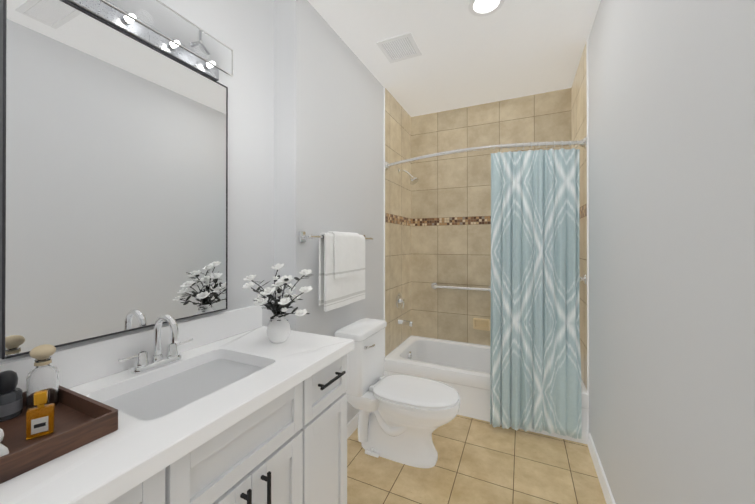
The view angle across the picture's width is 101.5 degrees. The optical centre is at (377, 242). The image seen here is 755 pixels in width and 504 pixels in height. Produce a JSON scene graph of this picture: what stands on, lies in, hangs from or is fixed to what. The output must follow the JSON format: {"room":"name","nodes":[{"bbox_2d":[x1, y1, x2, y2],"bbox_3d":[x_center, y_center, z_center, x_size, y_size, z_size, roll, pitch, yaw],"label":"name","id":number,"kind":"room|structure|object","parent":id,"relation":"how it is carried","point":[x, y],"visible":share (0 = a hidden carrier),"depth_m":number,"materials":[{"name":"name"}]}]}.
{"room":"bathroom","nodes":[
{"label":"bathroom","id":0,"kind":"room"},
{"bbox_2d":[0,0,273,362],"bbox_3d":[-1.141,-0.018,0.661,0.100,2.743,2.425,0,0,25],"label":"wall","id":1,"kind":"structure","parent":0,"point":[243,30],"depth_m":1.57,"materials":[{"name":"white paint"}]},
{"bbox_2d":[0,0,227,358],"bbox_3d":[-0.851,-0.207,1.125,0.030,1.029,0.684,0,0,25],"label":"wall mirror","id":2,"kind":"object","parent":1,"relation":"attached to","point":[113,180],"visible":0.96,"depth_m":1.00,"materials":[{"name":"clear glass"}]},
{"bbox_2d":[0,305,261,391],"bbox_3d":[-0.920,0.382,0.988,0.020,0.119,1.428,0,0,25],"label":"backsplash","id":3,"kind":"structure","parent":1,"relation":"attached to","point":[75,365],"depth_m":1.07,"materials":[{"name":"white stone"}]},
{"bbox_2d":[65,0,232,80],"bbox_3d":[-0.830,-0.799,1.096,0.093,0.140,0.684,0,0,25],"label":"sconce","id":4,"kind":"object","parent":1,"relation":"attached to","point":[162,27],"visible":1,"depth_m":1.15,"materials":[{"name":"grey"}]},
{"bbox_2d":[274,0,408,422],"bbox_3d":[-0.133,-0.011,2.635,0.255,2.743,2.005,0,0,25],"label":"wall","id":5,"kind":"structure","parent":0,"point":[328,131],"depth_m":1.89,"materials":[{"name":"white paint"}]},
{"bbox_2d":[299,231,372,241],"bbox_3d":[-0.232,-0.032,2.027,0.079,0.060,0.791,0,0,25],"label":"towel bar","id":6,"kind":"object","parent":5,"relation":"attached to","point":[303,237],"visible":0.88,"depth_m":1.70,"materials":[{"name":"silver metal"}]},
{"bbox_2d":[319,233,364,311],"bbox_3d":[-0.213,0.169,1.990,0.055,0.454,0.480,0,0,25],"label":"bath towel","id":7,"kind":"object","parent":6,"relation":"hanging from","point":[337,293],"visible":0.65,"depth_m":1.83,"materials":[{"name":"white fabric"}]},
{"bbox_2d":[327,231,359,278],"bbox_3d":[-0.216,0.073,1.988,0.076,0.284,0.312,0,0,25],"label":"hand towel","id":8,"kind":"object","parent":6,"relation":"hanging from","point":[346,254],"visible":0.85,"depth_m":1.95,"materials":[{"name":"white fabric"}]},
{"bbox_2d":[347,412,358,438],"bbox_3d":[-0.194,1.313,2.182,0.014,0.092,1.139,0,0,25],"label":"baseboard","id":9,"kind":"structure","parent":5,"relation":"attached to","point":[352,425],"depth_m":2.20,"materials":[{"name":"white wood"}]},
{"bbox_2d":[384,87,384,319],"bbox_3d":[0.062,-0.011,2.739,0.009,2.743,0.012,0,0,25],"label":"trim","id":10,"kind":"structure","parent":5,"relation":"attached to","point":[384,203],"depth_m":2.73,"materials":[{"name":"white wood"}]},
{"bbox_2d":[385,88,410,356],"bbox_3d":[0.216,-0.184,3.071,0.008,2.396,0.720,0,0,25],"label":"wall tile","id":11,"kind":"structure","parent":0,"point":[397,207],"depth_m":3.00,"materials":[{"name":"beige tile"}]},
{"bbox_2d":[396,293,412,326],"bbox_3d":[0.277,0.653,3.018,0.146,0.320,0.156,0,0,25],"label":"tub faucet","id":12,"kind":"object","parent":11,"relation":"attached to","point":[400,300],"visible":1,"depth_m":3.01,"materials":[{"name":"silver metal"}]},
{"bbox_2d":[398,168,418,184],"bbox_3d":[0.301,-0.652,3.003,0.202,0.180,0.095,0,0,25],"label":"shower head","id":13,"kind":"object","parent":11,"relation":"attached to","point":[413,180],"visible":1,"depth_m":2.98},
{"bbox_2d":[411,335,487,345],"bbox_3d":[1.075,-0.010,3.122,1.520,2.743,0.100,0,0,25],"label":"wall","id":14,"kind":"structure","parent":0,"point":[449,340],"depth_m":3.21,"materials":[{"name":"beige tile"}]},
{"bbox_2d":[411,88,571,345],"bbox_3d":[1.052,-0.184,3.073,1.504,2.396,0.008,0,0,25],"label":"wall tile","id":15,"kind":"structure","parent":14,"relation":"attached to","point":[450,219],"depth_m":3.16,"materials":[{"name":"beige tile"}]},
{"bbox_2d":[431,282,490,292],"bbox_3d":[0.851,0.457,3.125,0.642,0.072,0.065,0,0,25],"label":"rail","id":16,"kind":"object","parent":15,"relation":"attached to","point":[434,285],"visible":0.85,"depth_m":3.10,"materials":[{"name":"silver metal"}]},
{"bbox_2d":[473,318,489,330],"bbox_3d":[1.030,0.809,3.056,0.160,0.112,0.034,0,0,25],"label":"soap dish","id":17,"kind":"object","parent":15,"relation":"attached to","point":[481,324],"visible":1,"depth_m":3.06,"materials":[{"name":"beige ceramic"}]},
{"bbox_2d":[307,0,600,116],"bbox_3d":[0.087,-1.438,1.198,1.875,0.100,4.430,0,0,25],"label":"ceiling","id":18,"kind":"structure","parent":0,"point":[509,49],"depth_m":2.17,"materials":[{"name":"white paint"}]},
{"bbox_2d":[376,32,421,62],"bbox_3d":[0.158,-1.379,2.197,0.250,0.009,0.264,0,0,25],"label":"ceiling vent","id":19,"kind":"object","parent":18,"relation":"in","point":[399,48],"visible":1,"depth_m":2.18,"materials":[{"name":"white plastic"}]},
{"bbox_2d":[468,0,504,16],"bbox_3d":[0.629,-1.383,1.784,0.202,0.005,0.202,0,0,25],"label":"recessed light","id":20,"kind":"object","parent":18,"relation":"in","point":[480,8],"visible":1,"depth_m":1.80,"materials":[{"name":"white plastic"}]},
{"bbox_2d":[347,415,605,503],"bbox_3d":[0.087,1.405,1.189,1.875,0.100,4.430,0,0,25],"label":"floor","id":21,"kind":"structure","parent":0,"point":[481,462],"depth_m":1.82,"materials":[{"name":"tile"}]},
{"bbox_2d":[96,345,353,503],"bbox_3d":[-0.663,0.918,0.870,0.584,0.871,1.415,0,0,25],"label":"bathroom vanity","id":22,"kind":"object","parent":21,"relation":"on","point":[291,448],"depth_m":0.98,"materials":[{"name":"white paint"}]},
{"bbox_2d":[0,325,353,503],"bbox_3d":[-0.668,0.462,0.879,0.568,0.042,1.443,0,0,25],"label":"countertop","id":23,"kind":"structure","parent":22,"relation":"on","point":[142,441],"depth_m":0.80,"materials":[{"name":"white stone"}]},
{"bbox_2d":[0,385,117,483],"bbox_3d":[-0.873,0.417,0.565,0.337,0.045,0.520,0,0,25],"label":"tray","id":24,"kind":"object","parent":23,"relation":"on","point":[81,420],"visible":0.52,"depth_m":0.69,"materials":[{"name":"brown wood"}]},
{"bbox_2d":[0,428,8,456],"bbox_3d":[-0.878,0.394,0.496,0.205,0.074,0.332,0,0,25],"label":"folded towels","id":25,"kind":"object","parent":24,"relation":"on","point":[4,450],"visible":0.6,"depth_m":0.60,"materials":[{"name":"white fabric"}]},
{"bbox_2d":[0,370,22,421],"bbox_3d":[-0.922,0.375,0.764,0.057,0.114,0.057,0,0,25],"label":"candle jar","id":26,"kind":"object","parent":24,"relation":"on","point":[11,400],"visible":1,"depth_m":0.76,"materials":[{"name":"grey glass"}]},
{"bbox_2d":[26,390,54,439],"bbox_3d":[-0.757,0.384,0.694,0.042,0.096,0.021,0,0,-40],"label":"perfume bottle","id":27,"kind":"object","parent":24,"relation":"on","point":[40,419],"visible":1,"depth_m":0.69,"materials":[{"name":"orange"}]},
{"bbox_2d":[26,344,58,410],"bbox_3d":[-0.876,0.350,0.808,0.058,0.164,0.058,0,0,25],"label":"glass bottle","id":28,"kind":"object","parent":24,"relation":"on","point":[43,375],"visible":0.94,"depth_m":0.80,"materials":[{"name":"white"}]},
{"bbox_2d":[118,314,192,373],"bbox_3d":[-0.755,0.347,1.095,0.140,0.190,0.252,0,0,25],"label":"faucet","id":29,"kind":"object","parent":23,"relation":"on","point":[143,364],"visible":1,"depth_m":1.09,"materials":[{"name":"silver metal"}]},
{"bbox_2d":[112,357,255,412],"bbox_3d":[-0.613,0.544,1.027,0.338,0.145,0.460,0,0,25],"label":"sink","id":30,"kind":"object","parent":23,"relation":"in","point":[153,396],"depth_m":1.05,"materials":[{"name":"white ceramic"}]},
{"bbox_2d":[242,263,312,342],"bbox_3d":[-0.469,0.269,1.396,0.421,0.347,0.220,0,0,25],"label":"vase","id":31,"kind":"object","parent":23,"relation":"on","point":[278,329],"visible":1,"depth_m":1.36,"materials":[{"name":"white ceramic"}]},
{"bbox_2d":[335,318,459,467],"bbox_3d":[0.148,0.965,2.018,0.767,0.787,0.428,0,0,25],"label":"toilet","id":32,"kind":"object","parent":21,"relation":"on","point":[402,418],"visible":1,"depth_m":1.94,"materials":[{"name":"white ceramic"}]},
{"bbox_2d":[384,336,588,443],"bbox_3d":[0.891,1.188,2.726,1.514,0.345,0.760,0,0,25],"label":"bathtub","id":33,"kind":"object","parent":21,"relation":"on","point":[462,369],"visible":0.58,"depth_m":2.59,"materials":[{"name":"white ceramic"}]},
{"bbox_2d":[582,0,754,503],"bbox_3d":[0.891,-0.017,0.817,0.100,2.743,4.430,0,0,25],"label":"wall","id":34,"kind":"structure","parent":0,"point":[671,109],"depth_m":0.93,"materials":[{"name":"white paint"}]},
{"bbox_2d":[571,44,586,388],"bbox_3d":[1.586,-0.186,2.431,0.008,2.396,0.720,0,0,25],"label":"wall tile","id":35,"kind":"structure","parent":34,"relation":"attached to","point":[578,113],"depth_m":2.26,"materials":[{"name":"beige tile"}]},
{"bbox_2d":[385,137,586,169],"bbox_3d":[0.728,-0.691,2.382,1.505,0.080,0.229,0,0,25],"label":"shower curtain rod","id":36,"kind":"object","parent":35,"relation":"attached to","point":[582,143],"visible":1,"depth_m":2.23,"materials":[{"name":"silver metal"}]},
{"bbox_2d":[494,140,578,150],"bbox_3d":[1.106,-0.683,2.174,0.548,0.055,0.070,0,0,10],"label":"curtain rings","id":37,"kind":"object","parent":36,"relation":"hanging from","point":[539,145],"visible":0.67,"depth_m":2.15,"materials":[{"name":"silver metal"}]},
{"bbox_2d":[490,148,581,438],"bbox_3d":[1.103,0.331,2.174,0.573,1.965,0.193,0,0,25],"label":"shower curtain","id":38,"kind":"object","parent":37,"relation":"hanging from","point":[535,370],"visible":1,"depth_m":2.15,"materials":[{"name":"blue fabric"}]},
{"bbox_2d":[580,274,585,283],"bbox_3d":[1.517,0.254,2.367,0.065,0.072,0.502,0,0,25],"label":"rail","id":39,"kind":"object","parent":35,"relation":"attached to","point":[583,278],"visible":0.31,"depth_m":2.15,"materials":[{"name":"silver metal"}]},
{"bbox_2d":[586,39,588,393],"bbox_3d":[1.430,-0.013,2.099,0.009,2.743,0.012,0,0,25],"label":"trim","id":40,"kind":"structure","parent":34,"relation":"attached to","point":[587,221],"depth_m":2.09,"materials":[{"name":"white wood"}]},
{"bbox_2d":[588,433,615,503],"bbox_3d":[0.677,1.307,0.491,0.014,0.092,3.465,0,0,25],"label":"baseboard","id":41,"kind":"structure","parent":34,"relation":"attached to","point":[606,490],"depth_m":1.74,"materials":[{"name":"white wood"}]}
]}

